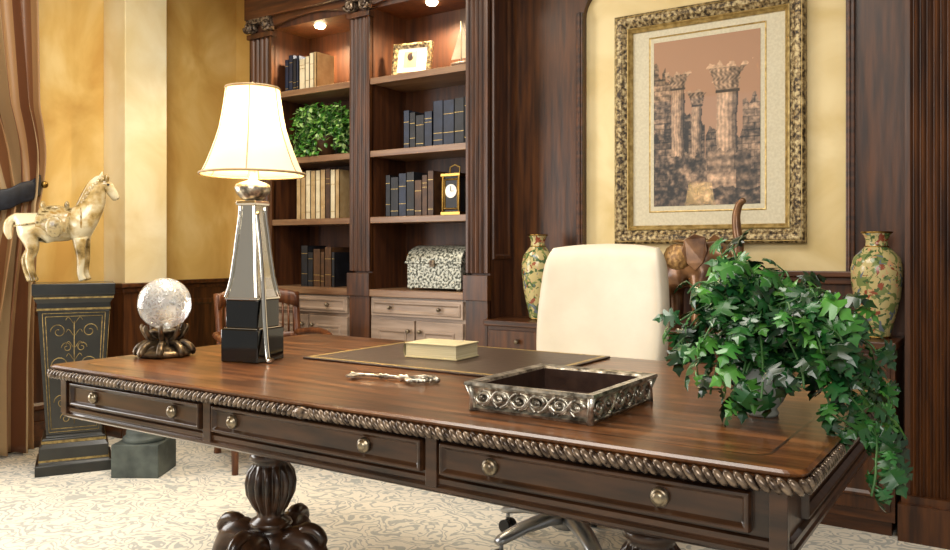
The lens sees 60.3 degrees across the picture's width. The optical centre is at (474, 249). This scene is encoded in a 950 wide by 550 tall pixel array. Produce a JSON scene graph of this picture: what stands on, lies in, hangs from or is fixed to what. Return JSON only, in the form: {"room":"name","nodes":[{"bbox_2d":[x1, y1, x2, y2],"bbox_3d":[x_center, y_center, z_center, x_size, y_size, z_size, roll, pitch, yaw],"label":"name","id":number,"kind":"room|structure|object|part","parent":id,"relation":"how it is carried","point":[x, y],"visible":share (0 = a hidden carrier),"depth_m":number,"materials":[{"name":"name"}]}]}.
{"room":"home office","nodes":[
{"label":"home office","id":0,"kind":"room"},
{"bbox_2d":[104,0,166,282],"bbox_3d":[-2.072,-0.375,4.986,0.220,2.950,0.283,0,0,34],"label":"wall column","id":1,"kind":"structure","parent":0,"point":[135,31],"depth_m":4.89,"materials":[{"name":"beige paint"}]},
{"bbox_2d":[36,0,235,281],"bbox_3d":[-3.383,-0.375,3.308,0.100,2.950,6.150,0,0,34],"label":"wall","id":2,"kind":"structure","parent":0,"point":[201,34],"depth_m":5.33,"materials":[{"name":"yellow paint"}]},
{"bbox_2d":[0,0,47,455],"bbox_3d":[-3.280,-0.362,3.185,0.208,2.895,3.459,0,0,34],"label":"curtain","id":3,"kind":"object","parent":2,"relation":"hanging from","point":[23,153],"visible":0.92,"depth_m":4.37,"materials":[{"name":"fabric"}]},
{"bbox_2d":[8,421,126,452],"bbox_3d":[-2.180,1.030,4.760,0.230,0.140,2.100,0,0,34],"label":"baseboard","id":4,"kind":"structure","parent":2,"relation":"attached to","point":[39,427],"depth_m":4.58,"materials":[{"name":"brown wood"}]},
{"bbox_2d":[34,286,226,421],"bbox_3d":[-2.185,0.675,4.798,0.240,0.850,2.160,0,0,34],"label":"wainscoting","id":5,"kind":"structure","parent":2,"relation":"attached to","point":[125,321],"depth_m":4.84,"materials":[{"name":"brown wood"}]},
{"bbox_2d":[115,278,228,292],"bbox_3d":[-2.056,0.223,4.713,0.550,0.055,2.160,0,0,34],"label":"trim","id":6,"kind":"structure","parent":2,"relation":"attached to","point":[214,282],"depth_m":5.39,"materials":[{"name":"brown wood"}]},
{"bbox_2d":[236,0,250,226],"bbox_3d":[1.127,-0.375,3.942,6.900,2.950,0.090,0,0,34],"label":"wall","id":7,"kind":"structure","parent":0,"point":[242,44],"depth_m":5.73,"materials":[{"name":"yellow paint"}]},
{"bbox_2d":[0,436,947,549],"bbox_3d":[-0.561,1.125,1.456,6.950,0.050,6.200,0,0,34],"label":"floor","id":8,"kind":"structure","parent":0,"point":[182,508],"depth_m":3.42,"materials":[{"name":"carpet"}]},
{"bbox_2d":[31,281,114,477],"bbox_3d":[-2.035,0.632,4.149,0.370,0.935,0.314,0,0,-26],"label":"plinth","id":9,"kind":"object","parent":8,"relation":"on","point":[73,316],"visible":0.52,"depth_m":4.02,"materials":[{"name":"black wood"}]},
{"bbox_2d":[3,172,119,281],"bbox_3d":[-2.078,-0.122,4.119,0.526,0.561,0.188,0,0,-26],"label":"statue","id":10,"kind":"object","parent":9,"relation":"on","point":[52,223],"visible":1,"depth_m":4.08,"materials":[{"name":"ceramic"}]},
{"bbox_2d":[111,429,175,477],"bbox_3d":[-1.638,0.870,4.050,0.250,0.460,0.250,0,0,1],"label":"pedestal","id":11,"kind":"object","parent":8,"relation":"on","point":[138,454],"visible":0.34,"depth_m":3.94,"materials":[{"name":"stone"}]},
{"bbox_2d":[212,288,331,475],"bbox_3d":[-1.098,0.655,4.340,0.586,0.899,0.594,0,0,-28],"label":"wooden armchair","id":12,"kind":"object","parent":8,"relation":"on","point":[290,297],"visible":0.29,"depth_m":4.46,"materials":[{"name":"brown wood"}]},
{"bbox_2d":[242,0,512,346],"bbox_3d":[-0.623,-0.370,4.743,1.980,2.940,0.480,0,0,34],"label":"bookcase","id":13,"kind":"object","parent":8,"relation":"on","point":[376,301],"visible":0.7,"depth_m":4.66,"materials":[{"name":"brown wood"}]},
{"bbox_2d":[285,55,304,90],"bbox_3d":[-1.089,-1.085,5.109,0.119,0.237,0.154,0,0,34],"label":"books","id":14,"kind":"object","parent":13,"relation":"on","point":[292,64],"visible":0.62,"depth_m":5.04,"materials":[{"name":"paper"}]},
{"bbox_3d":[-0.709,-1.558,4.614,1.980,0.364,0.170,0,0,34],"label":"cornice","id":15,"kind":"part","parent":13,"relation":"part of","materials":[{"name":"brown wood"}]},
{"bbox_2d":[299,52,333,88],"bbox_3d":[-0.974,-1.081,5.033,0.144,0.231,0.155,0,0,34],"label":"books","id":16,"kind":"object","parent":13,"relation":"on","point":[317,69],"visible":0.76,"depth_m":4.97,"materials":[{"name":"paper"}]},
{"bbox_2d":[288,100,349,156],"bbox_3d":[-0.916,-0.736,4.947,0.594,0.360,0.320,0,0,34],"label":"ivy","id":17,"kind":"object","parent":13,"relation":"on","point":[329,130],"visible":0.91,"depth_m":4.89,"materials":[{"name":"green plant"}]},
{"bbox_2d":[296,169,349,218],"bbox_3d":[-0.906,-0.334,4.990,0.356,0.300,0.161,0,0,34],"label":"books","id":18,"kind":"object","parent":13,"relation":"in","point":[325,193],"visible":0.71,"depth_m":4.90,"materials":[{"name":"paper"}]},
{"bbox_2d":[313,135,335,154],"bbox_3d":[-0.903,-0.621,4.954,0.150,0.130,0.150,0,0,34],"label":"pot","id":19,"kind":"object","parent":13,"relation":"on","point":[321,149],"depth_m":4.90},
{"bbox_2d":[301,246,352,286],"bbox_3d":[-0.904,0.097,4.989,0.279,0.247,0.161,0,0,34],"label":"books","id":20,"kind":"object","parent":13,"relation":"in","point":[321,266],"visible":0.94,"depth_m":4.92,"materials":[{"name":"paper"}]},
{"bbox_2d":[391,41,433,74],"bbox_3d":[-0.346,-1.064,4.594,0.240,0.201,0.088,0,0,22],"label":"photo frame","id":21,"kind":"object","parent":13,"relation":"on","point":[415,56],"visible":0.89,"depth_m":4.58,"materials":[{"name":"gold metal"}]},
{"bbox_2d":[397,47,426,72],"bbox_3d":[-0.350,-1.064,4.583,0.184,0.143,0.033,0,0,22],"label":"print","id":22,"kind":"object","parent":21,"relation":"attached to","point":[409,59],"depth_m":4.58,"materials":[{"name":"white paper"}]},
{"bbox_2d":[386,171,447,216],"bbox_3d":[-0.323,-0.308,4.599,0.339,0.248,0.157,0,0,34],"label":"books","id":23,"kind":"object","parent":13,"relation":"in","point":[408,193],"visible":0.8,"depth_m":4.52,"materials":[{"name":"paper"}]},
{"bbox_2d":[404,110,432,147],"bbox_3d":[-0.273,-0.666,4.566,0.199,0.220,0.158,0,0,34],"label":"books","id":24,"kind":"object","parent":13,"relation":"in","point":[418,127],"visible":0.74,"depth_m":4.50,"materials":[{"name":"paper"}]},
{"bbox_2d":[405,245,470,291],"bbox_3d":[-0.160,0.098,4.501,0.380,0.245,0.268,0,0,34],"label":"chest","id":25,"kind":"object","parent":13,"relation":"on","point":[439,266],"visible":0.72,"depth_m":4.40,"materials":[{"name":"fabric"}]},
{"bbox_2d":[433,96,465,144],"bbox_3d":[-0.088,-0.685,4.443,0.234,0.259,0.158,0,0,34],"label":"books","id":26,"kind":"object","parent":13,"relation":"in","point":[449,116],"visible":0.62,"depth_m":4.38,"materials":[{"name":"paper"}]},
{"bbox_2d":[441,164,465,214],"bbox_3d":[-0.107,-0.323,4.399,0.126,0.279,0.094,0,0,34],"label":"clock","id":27,"kind":"object","parent":13,"relation":"on","point":[453,184],"visible":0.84,"depth_m":4.37,"materials":[{"name":"gold metal"}]},
{"bbox_2d":[450,21,465,65],"bbox_3d":[-0.074,-1.096,4.377,0.140,0.260,0.044,0,0,34],"label":"ornament","id":28,"kind":"object","parent":13,"relation":"on","point":[459,52],"visible":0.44,"depth_m":4.37,"materials":[{"name":"white fabric"}]},
{"bbox_3d":[0.142,-0.725,4.268,0.008,1.550,0.180,0,0,34],"label":"moulding","id":29,"kind":"part","parent":13,"relation":"part of","materials":[{"name":"brown wood"}]},
{"bbox_2d":[47,334,895,549],"bbox_3d":[-0.079,0.717,2.249,2.108,0.765,1.097,0,0,34],"label":"desk","id":30,"kind":"object","parent":8,"relation":"on","point":[665,471],"visible":0.71,"depth_m":1.66,"materials":[{"name":"brown wood"}]},
{"bbox_2d":[133,278,195,358],"bbox_3d":[-0.978,0.210,2.576,0.179,0.246,0.179,0,0,-34],"label":"ball","id":31,"kind":"object","parent":30,"relation":"on","point":[164,304],"visible":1,"depth_m":2.52,"materials":[{"name":"clear glass"}]},
{"bbox_2d":[197,82,305,363],"bbox_3d":[-0.674,-0.089,2.480,0.324,0.845,0.318,0,0,22],"label":"table lamp","id":32,"kind":"object","parent":30,"relation":"on","point":[251,143],"visible":1,"depth_m":2.42,"materials":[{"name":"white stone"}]},
{"bbox_3d":[-0.674,-0.359,2.480,0.324,0.266,0.318,0,0,22],"label":"shade trim","id":33,"kind":"part","parent":32,"relation":"part of","materials":[{"name":"white fabric"}]},
{"bbox_3d":[-0.674,-0.359,2.480,0.316,0.259,0.310,0,0,22],"label":"lamp shade","id":34,"kind":"part","parent":32,"relation":"part of","materials":[{"name":"beige fabric"}]},
{"bbox_2d":[346,371,439,382],"bbox_3d":[-0.208,0.325,2.089,0.263,0.018,0.089,0,0,24],"label":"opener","id":35,"kind":"object","parent":30,"relation":"on","point":[415,378],"visible":1,"depth_m":2.08,"materials":[{"name":"silver metal"}]},
{"bbox_2d":[403,338,478,360],"bbox_3d":[-0.104,0.304,2.509,0.191,0.045,0.134,0,0,30],"label":"closed book","id":36,"kind":"object","parent":30,"relation":"on","point":[429,348],"visible":1,"depth_m":2.46,"materials":[{"name":"paper"}]},
{"bbox_2d":[303,341,609,376],"bbox_3d":[-0.055,0.330,2.513,0.780,0.007,0.540,0,0,34],"label":"desk pad","id":37,"kind":"object","parent":30,"relation":"on","point":[490,360],"depth_m":2.44,"materials":[{"name":"brown leather"}]},
{"bbox_2d":[464,363,657,425],"bbox_3d":[0.190,0.303,1.754,0.300,0.060,0.330,0,0,34],"label":"tray","id":38,"kind":"object","parent":30,"relation":"on","point":[586,396],"visible":1,"depth_m":1.68,"materials":[{"name":"silver metal"}]},
{"bbox_2d":[653,227,913,511],"bbox_3d":[0.611,0.199,1.636,0.495,0.495,0.410,0,0,34],"label":"potted plant","id":39,"kind":"object","parent":30,"relation":"on","point":[773,327],"visible":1,"depth_m":1.54,"materials":[{"name":"green plant"}]},
{"bbox_3d":[0.582,0.284,1.655,0.108,0.099,0.108,0,0,34],"label":"pot","id":40,"kind":"part","parent":39,"relation":"part of","materials":[{"name":"grey ceramic"}]},
{"bbox_2d":[494,244,669,549],"bbox_3d":[0.338,0.537,3.011,0.600,1.124,0.635,0,0,42],"label":"office chair","id":41,"kind":"object","parent":8,"relation":"on","point":[595,299],"visible":0.48,"depth_m":3.11,"materials":[{"name":"beige leather"}]},
{"bbox_3d":[0.498,0.287,3.166,0.568,0.625,0.189,0,0,42],"label":"backrest","id":42,"kind":"part","parent":41,"relation":"part of","materials":[{"name":"beige leather"}]},
{"bbox_2d":[484,316,904,535],"bbox_3d":[0.895,0.725,3.714,1.858,0.750,0.323,0,0,34],"label":"credenza","id":43,"kind":"object","parent":8,"relation":"on","point":[855,509],"visible":0.1,"depth_m":3.20,"materials":[{"name":"brown wood"}]},
{"bbox_2d":[522,234,549,319],"bbox_3d":[0.317,0.136,4.116,0.164,0.428,0.164,0,0,34],"label":"porcelain vase","id":44,"kind":"object","parent":43,"relation":"on","point":[534,259],"visible":0.76,"depth_m":4.06,"materials":[{"name":"multicoloured ceramic"}]},
{"bbox_2d":[664,198,745,324],"bbox_3d":[0.985,0.054,3.651,0.215,0.556,0.482,0,0,-44],"label":"sculpture","id":45,"kind":"object","parent":43,"relation":"on","point":[685,260],"visible":0.43,"depth_m":3.57,"materials":[{"name":"brown metal"}]},
{"bbox_2d":[851,231,903,338],"bbox_3d":[1.602,0.138,3.259,0.190,0.424,0.190,0,0,34],"label":"porcelain vase","id":46,"kind":"object","parent":43,"relation":"on","point":[877,270],"visible":0.9,"depth_m":3.19,"materials":[{"name":"multicoloured ceramic"}]},
{"bbox_2d":[513,0,904,462],"bbox_3d":[1.074,-0.375,3.821,2.054,2.950,0.050,0,0,34],"label":"wall alcove","id":47,"kind":"structure","parent":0,"point":[544,31],"depth_m":4.18,"materials":[{"name":"brown wood"}]},
{"bbox_2d":[615,0,806,243],"bbox_3d":[1.069,-0.590,3.806,0.895,1.120,0.050,0,0,34],"label":"framed picture","id":48,"kind":"object","parent":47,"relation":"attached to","point":[711,97],"visible":1,"depth_m":3.80,"materials":[{"name":"gold metal"}]},
{"bbox_2d":[654,28,759,206],"bbox_3d":[1.076,-0.605,3.818,0.503,0.790,0.001,0,0,34],"label":"print","id":49,"kind":"object","parent":48,"relation":"attached to","point":[707,88],"depth_m":3.81},
{"bbox_2d":[576,0,855,284],"bbox_3d":[1.048,-0.527,3.779,1.350,1.345,0.050,0,0,34],"label":"trim","id":50,"kind":"structure","parent":47,"relation":"attached to","point":[833,277],"depth_m":3.44,"materials":[{"name":"brown wood"}]},
{"bbox_2d":[587,0,845,270],"bbox_3d":[1.106,-0.625,3.857,1.280,1.550,0.075,0,0,34],"label":"wall panel","id":51,"kind":"structure","parent":47,"relation":"attached to","point":[824,249],"depth_m":3.57,"materials":[{"name":"yellow paint"}]},
{"bbox_2d":[898,0,949,549],"bbox_3d":[1.767,-0.375,3.155,0.210,2.950,0.290,0,0,34],"label":"pilaster","id":52,"kind":"structure","parent":47,"relation":"attached to","point":[924,516],"depth_m":3.07,"materials":[{"name":"brown wood"}]}
]}

